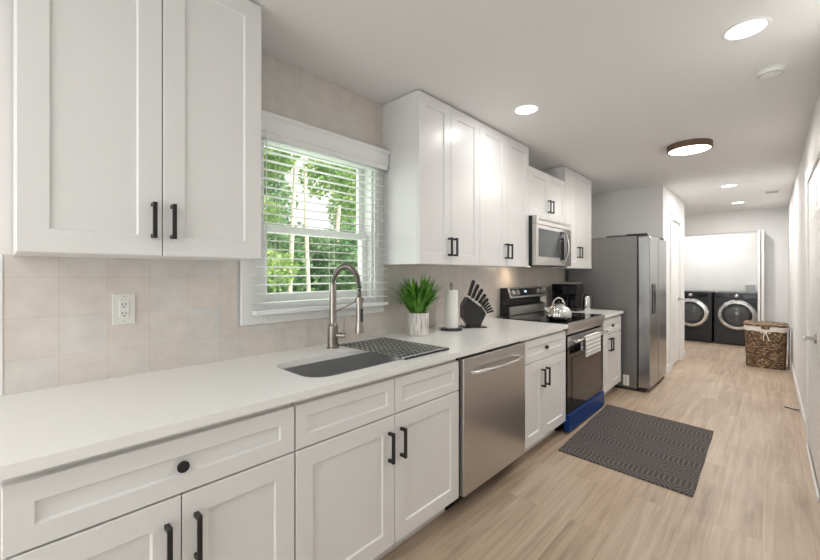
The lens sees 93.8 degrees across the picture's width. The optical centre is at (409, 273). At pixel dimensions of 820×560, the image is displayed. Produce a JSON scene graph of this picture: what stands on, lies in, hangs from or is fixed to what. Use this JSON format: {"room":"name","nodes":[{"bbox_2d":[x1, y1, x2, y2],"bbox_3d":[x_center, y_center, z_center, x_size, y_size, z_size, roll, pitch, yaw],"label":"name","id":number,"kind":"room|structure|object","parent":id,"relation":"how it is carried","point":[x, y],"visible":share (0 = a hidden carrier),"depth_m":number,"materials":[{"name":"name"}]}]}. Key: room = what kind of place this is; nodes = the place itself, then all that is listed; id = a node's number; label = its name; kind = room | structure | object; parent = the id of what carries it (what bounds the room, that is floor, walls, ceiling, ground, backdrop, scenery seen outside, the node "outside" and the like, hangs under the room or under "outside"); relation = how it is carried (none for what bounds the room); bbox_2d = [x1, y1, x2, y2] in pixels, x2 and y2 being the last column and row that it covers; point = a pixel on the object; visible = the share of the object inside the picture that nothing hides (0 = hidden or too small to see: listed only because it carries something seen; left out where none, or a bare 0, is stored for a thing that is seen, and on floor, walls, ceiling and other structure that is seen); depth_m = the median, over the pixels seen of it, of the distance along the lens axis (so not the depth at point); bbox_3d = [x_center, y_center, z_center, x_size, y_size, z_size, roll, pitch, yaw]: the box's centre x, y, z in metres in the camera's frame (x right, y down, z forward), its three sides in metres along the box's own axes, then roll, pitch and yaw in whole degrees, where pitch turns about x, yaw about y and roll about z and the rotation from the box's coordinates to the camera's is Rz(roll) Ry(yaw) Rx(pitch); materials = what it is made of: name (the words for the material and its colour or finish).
{"room":"kitchen","nodes":[
{"label":"kitchen","id":0,"kind":"room"},
{"bbox_2d":[0,0,567,559],"bbox_3d":[1.051,0.089,4.052,0.150,2.485,13.350,0,0,43],"label":"wall","id":1,"kind":"structure","parent":0,"point":[6,6],"depth_m":1.33,"materials":[{"name":"paint"}]},
{"bbox_2d":[0,254,2,395],"bbox_3d":[-1.405,0.175,1.317,0.009,0.486,0.012,0,0,43],"label":"trim","id":2,"kind":"structure","parent":1,"relation":"attached to","point":[1,255],"depth_m":1.32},
{"bbox_2d":[13,0,260,260],"bbox_3d":[-0.995,-0.605,1.477,0.374,1.084,0.733,0,0,43],"label":"upper cabinet","id":3,"kind":"object","parent":1,"relation":"attached to","point":[137,123],"visible":1,"depth_m":1.32,"materials":[{"name":"white wood"}]},
{"bbox_2d":[3,52,563,394],"bbox_3d":[0.282,-0.367,3.119,0.006,1.571,4.924,0,0,43],"label":"wall tile","id":4,"kind":"structure","parent":1,"relation":"attached to","point":[58,329],"depth_m":1.72,"materials":[{"name":"beige tile"}]},
{"bbox_2d":[112,293,134,324],"bbox_3d":[-1.165,0.141,1.564,0.010,0.125,0.076,0,0,43],"label":"wall outlet","id":5,"kind":"object","parent":4,"relation":"attached to","point":[123,304],"visible":1,"depth_m":1.56,"materials":[{"name":"beige plastic"}]},
{"bbox_2d":[119,300,128,317],"bbox_3d":[-1.163,0.142,1.562,0.003,0.070,0.034,0,0,43],"label":"receptacle","id":6,"kind":"object","parent":5,"relation":"attached to","point":[123,304],"depth_m":1.56,"materials":[{"name":"white plastic"}]},
{"bbox_2d":[240,143,383,325],"bbox_3d":[-0.565,-0.276,2.304,0.164,1.065,0.959,0,0,43],"label":"window","id":7,"kind":"structure","parent":1,"relation":"in","point":[247,298],"depth_m":2.34,"materials":[{"name":"white plastic"}]},
{"bbox_2d":[252,109,389,315],"bbox_3d":[-0.474,-0.304,2.232,0.066,1.023,0.928,0,0,43],"label":"window blind","id":8,"kind":"object","parent":7,"relation":"attached to","point":[276,130],"visible":0.76,"depth_m":2.16,"materials":[{"name":"white plastic"}]},
{"bbox_2d":[382,90,479,265],"bbox_3d":[0.181,-0.605,2.731,0.374,1.084,0.679,0,0,43],"label":"upper cabinet","id":9,"kind":"object","parent":1,"relation":"attached to","point":[432,214],"visible":1,"depth_m":2.53,"materials":[{"name":"white wood"}]},
{"bbox_2d":[456,122,528,266],"bbox_3d":[0.687,-0.605,3.271,0.374,1.084,0.795,0,0,43],"label":"upper cabinet","id":10,"kind":"object","parent":1,"relation":"attached to","point":[504,161],"visible":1,"depth_m":3.13,"materials":[{"name":"white wood"}]},
{"bbox_2d":[529,166,564,221],"bbox_3d":[1.248,-0.756,3.870,0.374,0.453,0.834,0,0,43],"label":"upper cabinet","id":11,"kind":"object","parent":1,"relation":"attached to","point":[546,192],"visible":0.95,"depth_m":3.73,"materials":[{"name":"white wood"}]},
{"bbox_2d":[529,215,570,266],"bbox_3d":[1.284,-0.297,3.836,0.472,0.458,0.826,0,0,43],"label":"microwave","id":12,"kind":"object","parent":11,"relation":"attached to","point":[549,239],"visible":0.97,"depth_m":3.62,"materials":[{"name":"silver metal"}]},
{"bbox_2d":[535,166,591,268],"bbox_3d":[1.820,-0.605,4.479,0.374,1.084,0.822,0,0,43],"label":"upper cabinet","id":13,"kind":"object","parent":1,"relation":"attached to","point":[578,188],"visible":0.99,"depth_m":4.36,"materials":[{"name":"white wood"}]},
{"bbox_2d":[249,0,819,215],"bbox_3d":[1.839,-1.213,3.245,2.405,0.120,13.450,0,0,43],"label":"ceiling","id":14,"kind":"structure","parent":0,"point":[614,84],"depth_m":2.18,"materials":[{"name":"paint"}]},
{"bbox_2d":[513,104,539,114],"bbox_3d":[0.815,-1.150,2.691,0.182,0.006,0.182,0,0,43],"label":"recessed light","id":15,"kind":"object","parent":14,"relation":"in","point":[525,109],"visible":1,"depth_m":2.69,"materials":[{"name":"white plastic"}]},
{"bbox_2d":[667,138,712,155],"bbox_3d":[2.490,-1.127,3.423,0.336,0.052,0.336,0,0,43],"label":"ceiling lamp","id":16,"kind":"object","parent":14,"relation":"attached to","point":[698,145],"visible":1,"depth_m":3.35,"materials":[{"name":"white plastic"}]},
{"bbox_2d":[668,145,710,155],"bbox_3d":[2.490,-1.126,3.423,0.310,0.046,0.310,0,0,43],"label":"diffuser","id":17,"kind":"object","parent":16,"relation":"attached to","point":[673,150],"depth_m":3.41,"materials":[{"name":"white plastic"}]},
{"bbox_2d":[720,184,737,187],"bbox_3d":[4.161,-1.150,5.009,0.182,0.006,0.182,0,0,43],"label":"recessed light","id":18,"kind":"object","parent":14,"relation":"in","point":[728,185],"visible":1,"depth_m":4.99,"materials":[{"name":"white plastic"}]},
{"bbox_2d":[721,16,771,40],"bbox_3d":[1.581,-1.150,1.808,0.182,0.006,0.182,0,0,43],"label":"recessed light","id":19,"kind":"object","parent":14,"relation":"in","point":[747,28],"visible":1,"depth_m":1.80,"materials":[{"name":"white plastic"}]},
{"bbox_2d":[753,64,786,79],"bbox_3d":[2.038,-1.137,2.174,0.140,0.030,0.140,0,0,43],"label":"smoke detector","id":20,"kind":"object","parent":14,"relation":"attached to","point":[771,71],"visible":1,"depth_m":2.15,"materials":[{"name":"white plastic"}]},
{"bbox_2d":[764,190,779,193],"bbox_3d":[5.076,-1.148,5.385,0.160,0.009,0.200,0,0,43],"label":"ceiling vent","id":21,"kind":"object","parent":14,"relation":"in","point":[774,191],"visible":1,"depth_m":5.39,"materials":[{"name":"white plastic"}]},
{"bbox_2d":[379,340,819,559],"bbox_3d":[1.839,1.382,3.245,2.405,0.100,13.450,0,0,43],"label":"floor","id":22,"kind":"structure","parent":0,"point":[754,498],"depth_m":2.30,"materials":[{"name":"brown wood"}]},
{"bbox_2d":[1,403,293,559],"bbox_3d":[-0.893,0.890,1.330,0.724,0.883,0.715,0,0,43],"label":"base cabinet","id":23,"kind":"object","parent":22,"relation":"on","point":[224,490],"visible":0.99,"depth_m":1.08,"materials":[{"name":"white wood"}]},
{"bbox_2d":[292,359,458,559],"bbox_3d":[-0.309,0.890,1.954,0.724,0.883,0.983,0,0,43],"label":"base cabinet","id":24,"kind":"object","parent":22,"relation":"on","point":[376,462],"visible":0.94,"depth_m":1.65,"materials":[{"name":"white wood"}]},
{"bbox_2d":[445,341,524,509],"bbox_3d":[0.308,0.894,2.566,0.740,0.876,0.721,0,0,43],"label":"dishwasher","id":25,"kind":"object","parent":22,"relation":"on","point":[491,390],"visible":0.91,"depth_m":2.28,"materials":[{"name":"silver metal"}]},
{"bbox_2d":[514,330,565,460],"bbox_3d":[0.795,0.890,3.131,0.724,0.883,0.750,0,0,43],"label":"base cabinet","id":26,"kind":"object","parent":22,"relation":"on","point":[545,355],"visible":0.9,"depth_m":2.88,"materials":[{"name":"white wood"}]},
{"bbox_2d":[0,318,567,480],"bbox_3d":[-0.059,0.433,2.232,0.709,0.030,3.237,0,0,43],"label":"countertop","id":27,"kind":"structure","parent":26,"relation":"on","point":[41,429],"depth_m":1.31,"materials":[{"name":"white stone"}]},
{"bbox_2d":[327,264,363,348],"bbox_3d":[-0.353,0.180,2.110,0.279,0.476,0.092,0,0,43],"label":"faucet","id":28,"kind":"object","parent":27,"relation":"on","point":[333,334],"visible":1,"depth_m":2.14,"materials":[{"name":"silver metal"}]},
{"bbox_2d":[283,349,414,376],"bbox_3d":[-0.245,0.559,1.926,0.376,0.220,0.793,0,0,43],"label":"sink","id":29,"kind":"object","parent":27,"relation":"in","point":[326,368],"visible":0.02,"depth_m":2.07,"materials":[{"name":"metal"}]},
{"bbox_2d":[338,336,448,359],"bbox_3d":[-0.101,0.411,2.175,0.544,0.013,0.359,0,0,43],"label":"drying rack","id":30,"kind":"object","parent":27,"relation":"on","point":[411,354],"visible":0.98,"depth_m":2.14,"materials":[{"name":"grey plastic"}]},
{"bbox_2d":[385,274,444,335],"bbox_3d":[0.077,0.199,2.613,0.344,0.438,0.496,0,0,43],"label":"potted plant","id":31,"kind":"object","parent":27,"relation":"on","point":[417,300],"visible":1,"depth_m":2.58,"materials":[{"name":"green plant"}]},
{"bbox_2d":[441,282,461,330],"bbox_3d":[0.310,0.240,2.875,0.164,0.354,0.164,0,0,43],"label":"paper towel holder","id":32,"kind":"object","parent":27,"relation":"on","point":[451,283],"visible":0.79,"depth_m":2.83,"materials":[{"name":"black plastic"}]},
{"bbox_2d":[445,290,457,327],"bbox_3d":[0.310,0.261,2.875,0.098,0.280,0.098,0,0,43],"label":"paper towel roll","id":33,"kind":"object","parent":32,"relation":"on","point":[451,296],"visible":1,"depth_m":2.83,"materials":[{"name":"white paper"}]},
{"bbox_2d":[460,297,486,327],"bbox_3d":[0.497,0.299,3.024,0.185,0.236,0.120,0,0,-10],"label":"knife block","id":34,"kind":"object","parent":27,"relation":"on","point":[472,314],"visible":1,"depth_m":2.98,"materials":[{"name":"black plastic"}]},
{"bbox_2d":[467,280,474,297],"bbox_3d":[0.480,0.119,3.021,0.062,0.145,0.020,0,0,-10],"label":"kitchen knife","id":35,"kind":"object","parent":34,"relation":"in","point":[472,281],"visible":0.9,"depth_m":3.01,"materials":[{"name":"metal"}]},
{"bbox_2d":[471,284,479,300],"bbox_3d":[0.511,0.145,3.026,0.071,0.132,0.020,0,0,-10],"label":"kitchen knife","id":36,"kind":"object","parent":34,"relation":"in","point":[476,288],"visible":0.93,"depth_m":3.02,"materials":[{"name":"metal"}]},
{"bbox_2d":[474,289,482,302],"bbox_3d":[0.540,0.173,3.031,0.077,0.116,0.020,0,0,-10],"label":"kitchen knife","id":37,"kind":"object","parent":34,"relation":"in","point":[480,292],"visible":0.88,"depth_m":3.02,"materials":[{"name":"metal"}]},
{"bbox_2d":[477,294,485,304],"bbox_3d":[0.566,0.203,3.036,0.076,0.096,0.020,0,0,-10],"label":"kitchen knife","id":38,"kind":"object","parent":34,"relation":"in","point":[483,296],"visible":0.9,"depth_m":3.03,"materials":[{"name":"metal"}]},
{"bbox_2d":[480,298,488,307],"bbox_3d":[0.586,0.228,3.039,0.074,0.079,0.020,0,0,-10],"label":"kitchen knife","id":39,"kind":"object","parent":34,"relation":"in","point":[485,301],"visible":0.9,"depth_m":3.03,"materials":[{"name":"metal"}]},
{"bbox_2d":[500,286,608,432],"bbox_3d":[1.398,0.734,3.741,0.758,1.197,0.943,0,0,43],"label":"range","id":40,"kind":"object","parent":22,"relation":"on","point":[584,375],"visible":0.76,"depth_m":3.54,"materials":[{"name":"grey metal"}]},
{"bbox_2d":[502,311,602,324],"bbox_3d":[1.407,0.419,3.732,0.608,0.023,0.943,0,0,43],"label":"cooktop","id":41,"kind":"object","parent":40,"relation":"in","point":[577,318],"depth_m":3.60,"materials":[{"name":"black glass"}]},
{"bbox_2d":[544,297,571,320],"bbox_3d":[1.319,0.306,3.410,0.224,0.202,0.224,0,0,43],"label":"tea kettle","id":42,"kind":"object","parent":40,"relation":"on","point":[556,312],"visible":1,"depth_m":3.34,"materials":[{"name":"metal"}]},
{"bbox_2d":[581,332,600,356],"bbox_3d":[1.633,0.628,3.454,0.047,0.176,0.394,0,0,43],"label":"dish towel","id":43,"kind":"object","parent":40,"relation":"hanging from","point":[592,344],"visible":1,"depth_m":3.40,"materials":[{"name":"white fabric"}]},
{"bbox_2d":[599,315,620,394],"bbox_3d":[1.941,0.890,4.353,0.724,0.883,0.640,0,0,43],"label":"base cabinet","id":44,"kind":"object","parent":22,"relation":"on","point":[612,338],"visible":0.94,"depth_m":4.10,"materials":[{"name":"white wood"}]},
{"bbox_2d":[539,309,623,317],"bbox_3d":[1.944,0.433,4.368,0.709,0.030,0.667,0,0,43],"label":"countertop","id":45,"kind":"structure","parent":44,"relation":"on","point":[608,313],"depth_m":4.19,"materials":[{"name":"white stone"}]},
{"bbox_2d":[552,282,582,310],"bbox_3d":[1.823,0.257,4.445,0.280,0.322,0.220,0,0,43],"label":"coffee maker","id":46,"kind":"object","parent":45,"relation":"on","point":[570,292],"visible":0.84,"depth_m":4.34,"materials":[{"name":"black plastic"}]},
{"bbox_2d":[583,293,592,310],"bbox_3d":[1.995,0.317,4.313,0.095,0.199,0.105,0,0,43],"label":"jug","id":47,"kind":"object","parent":45,"relation":"on","point":[587,306],"visible":1,"depth_m":4.28,"materials":[{"name":"metal"}]},
{"bbox_2d":[568,233,665,391],"bbox_3d":[2.658,0.437,4.907,0.905,1.790,0.929,0,0,43],"label":"refrigerator","id":48,"kind":"object","parent":22,"relation":"on","point":[627,274],"visible":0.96,"depth_m":4.44,"materials":[{"name":"metal"}]},
{"bbox_2d":[558,404,713,496],"bbox_3d":[1.844,1.326,3.093,0.872,0.010,1.395,0,0,43],"label":"kitchen rug","id":49,"kind":"object","parent":22,"relation":"on","point":[666,453],"visible":1,"depth_m":2.94,"materials":[{"name":"grey fabric"}]},
{"bbox_2d":[684,290,715,341],"bbox_3d":[5.806,0.840,7.874,0.665,0.985,0.809,0,0,43],"label":"washing machine","id":50,"kind":"object","parent":22,"relation":"on","point":[698,304],"visible":0.59,"depth_m":7.53,"materials":[{"name":"metal"}]},
{"bbox_2d":[714,291,757,345],"bbox_3d":[6.313,0.840,7.399,0.665,0.985,0.809,0,0,43],"label":"dryer","id":51,"kind":"object","parent":22,"relation":"on","point":[731,308],"visible":0.88,"depth_m":7.17,"materials":[{"name":"metal"}]},
{"bbox_2d":[743,320,788,369],"bbox_3d":[5.173,1.019,5.588,0.486,0.622,0.578,0,0,43],"label":"laundry hamper","id":52,"kind":"object","parent":22,"relation":"on","point":[765,341],"visible":1,"depth_m":5.40,"materials":[{"name":"wicker"}]},
{"bbox_2d":[788,327,790,372],"bbox_3d":[5.258,1.034,5.316,0.020,0.580,0.466,0,0,43],"label":"drying rack","id":53,"kind":"object","parent":22,"relation":"on","point":[789,344],"visible":1,"depth_m":5.22,"materials":[{"name":"metal"}]},
{"bbox_2d":[592,185,683,365],"bbox_3d":[3.527,0.089,5.912,0.919,2.485,1.710,0,0,43],"label":"wall","id":54,"kind":"structure","parent":0,"point":[646,209],"depth_m":5.24,"materials":[{"name":"paint"}]},
{"bbox_2d":[663,350,684,376],"bbox_3d":[3.867,1.282,5.593,0.013,0.100,1.710,0,0,43],"label":"baseboard","id":55,"kind":"structure","parent":54,"relation":"attached to","point":[668,367],"depth_m":5.23,"materials":[{"name":"white wood"}]},
{"bbox_2d":[670,212,683,369],"bbox_3d":[3.912,0.237,5.640,0.110,2.190,0.920,0,0,43],"label":"door","id":56,"kind":"structure","parent":54,"relation":"in","point":[674,227],"depth_m":5.70,"materials":[{"name":"white wood"}]},
{"bbox_2d":[684,233,757,291],"bbox_3d":[6.388,0.089,8.061,2.155,2.485,0.100,0,0,43],"label":"wall","id":57,"kind":"structure","parent":0,"point":[714,262],"depth_m":7.95,"materials":[{"name":"paint"}]},
{"bbox_2d":[744,284,755,289],"bbox_3d":[6.760,0.260,7.627,0.180,0.105,0.024,0,0,43],"label":"dryer vent box","id":58,"kind":"object","parent":57,"relation":"attached to","point":[746,286],"visible":1,"depth_m":7.62,"materials":[{"name":"white plastic"}]},
{"bbox_2d":[684,207,787,344],"bbox_3d":[5.759,0.089,7.390,2.155,2.485,0.100,0,0,43],"label":"wall","id":59,"kind":"structure","parent":0,"point":[774,221],"depth_m":6.78,"materials":[{"name":"paint"}]},
{"bbox_2d":[684,231,757,236],"bbox_3d":[5.721,-0.752,7.405,1.458,0.028,0.030,0,0,43],"label":"trim","id":60,"kind":"structure","parent":59,"relation":"attached to","point":[755,231],"depth_m":7.24,"materials":[{"name":"white wood"}]},
{"bbox_2d":[758,230,763,320],"bbox_3d":[6.138,0.280,6.712,0.084,2.065,0.330,0,0,43],"label":"bifold door","id":61,"kind":"structure","parent":59,"relation":"in","point":[760,233],"depth_m":6.59,"materials":[{"name":"white wood"}]},
{"bbox_2d":[788,89,819,415],"bbox_3d":[2.714,0.089,2.493,0.100,2.485,13.350,0,0,43],"label":"wall","id":62,"kind":"structure","parent":0,"point":[797,203],"depth_m":4.16,"materials":[{"name":"paint"}]},
{"bbox_2d":[787,345,805,435],"bbox_3d":[4.822,1.282,4.824,0.013,0.100,4.925,0,0,43],"label":"baseboard","id":63,"kind":"structure","parent":62,"relation":"attached to","point":[801,408],"depth_m":3.89,"materials":[{"name":"white wood"}]},
{"bbox_2d":[802,134,819,501],"bbox_3d":[2.671,0.267,2.568,0.078,2.130,1.300,0,0,43],"label":"door","id":64,"kind":"structure","parent":62,"relation":"in","point":[812,338],"depth_m":2.69,"materials":[{"name":"white wood"}]},
{"label":"outside","id":65,"kind":"structure","parent":0,"visible":0},
{"bbox_3d":[-2.849,1.982,21.861,29.800,0.100,52.000,0,0,43],"label":"lawn","id":66,"kind":"structure","parent":65,"visible":0},
{"bbox_2d":[264,153,298,235],"bbox_3d":[-8.214,-3.051,16.989,4.609,10.037,7.205,0,0,37],"label":"tree","id":67,"kind":"object","parent":66,"relation":"on","point":[284,194],"visible":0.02,"depth_m":17.48,"materials":[{"name":"green plant"}]},
{"bbox_2d":[264,147,301,292],"bbox_3d":[-2.680,-2.067,7.148,1.274,8.002,1.193,0,0,-17],"label":"tree","id":68,"kind":"object","parent":66,"relation":"on","point":[270,209],"visible":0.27,"depth_m":7.05,"materials":[{"name":"green plant"}]},
{"bbox_2d":[267,205,357,292],"bbox_3d":[-2.140,-0.066,11.588,6.364,4.015,2.798,0,0,-44],"label":"tree","id":69,"kind":"object","parent":66,"relation":"on","point":[270,236],"visible":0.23,"depth_m":10.53,"materials":[{"name":"green plant"}]},
{"bbox_2d":[297,157,354,290],"bbox_3d":[-1.664,-2.068,8.269,1.312,8.003,1.398,0,0,43],"label":"tree","id":70,"kind":"object","parent":66,"relation":"on","point":[305,164],"visible":0.22,"depth_m":8.02,"materials":[{"name":"green plant"}]},
{"bbox_2d":[319,169,355,229],"bbox_3d":[-1.691,-3.099,23.679,5.290,10.128,9.064,0,0,43],"label":"tree","id":71,"kind":"object","parent":66,"relation":"on","point":[348,190],"visible":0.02,"depth_m":20.40,"materials":[{"name":"green plant"}]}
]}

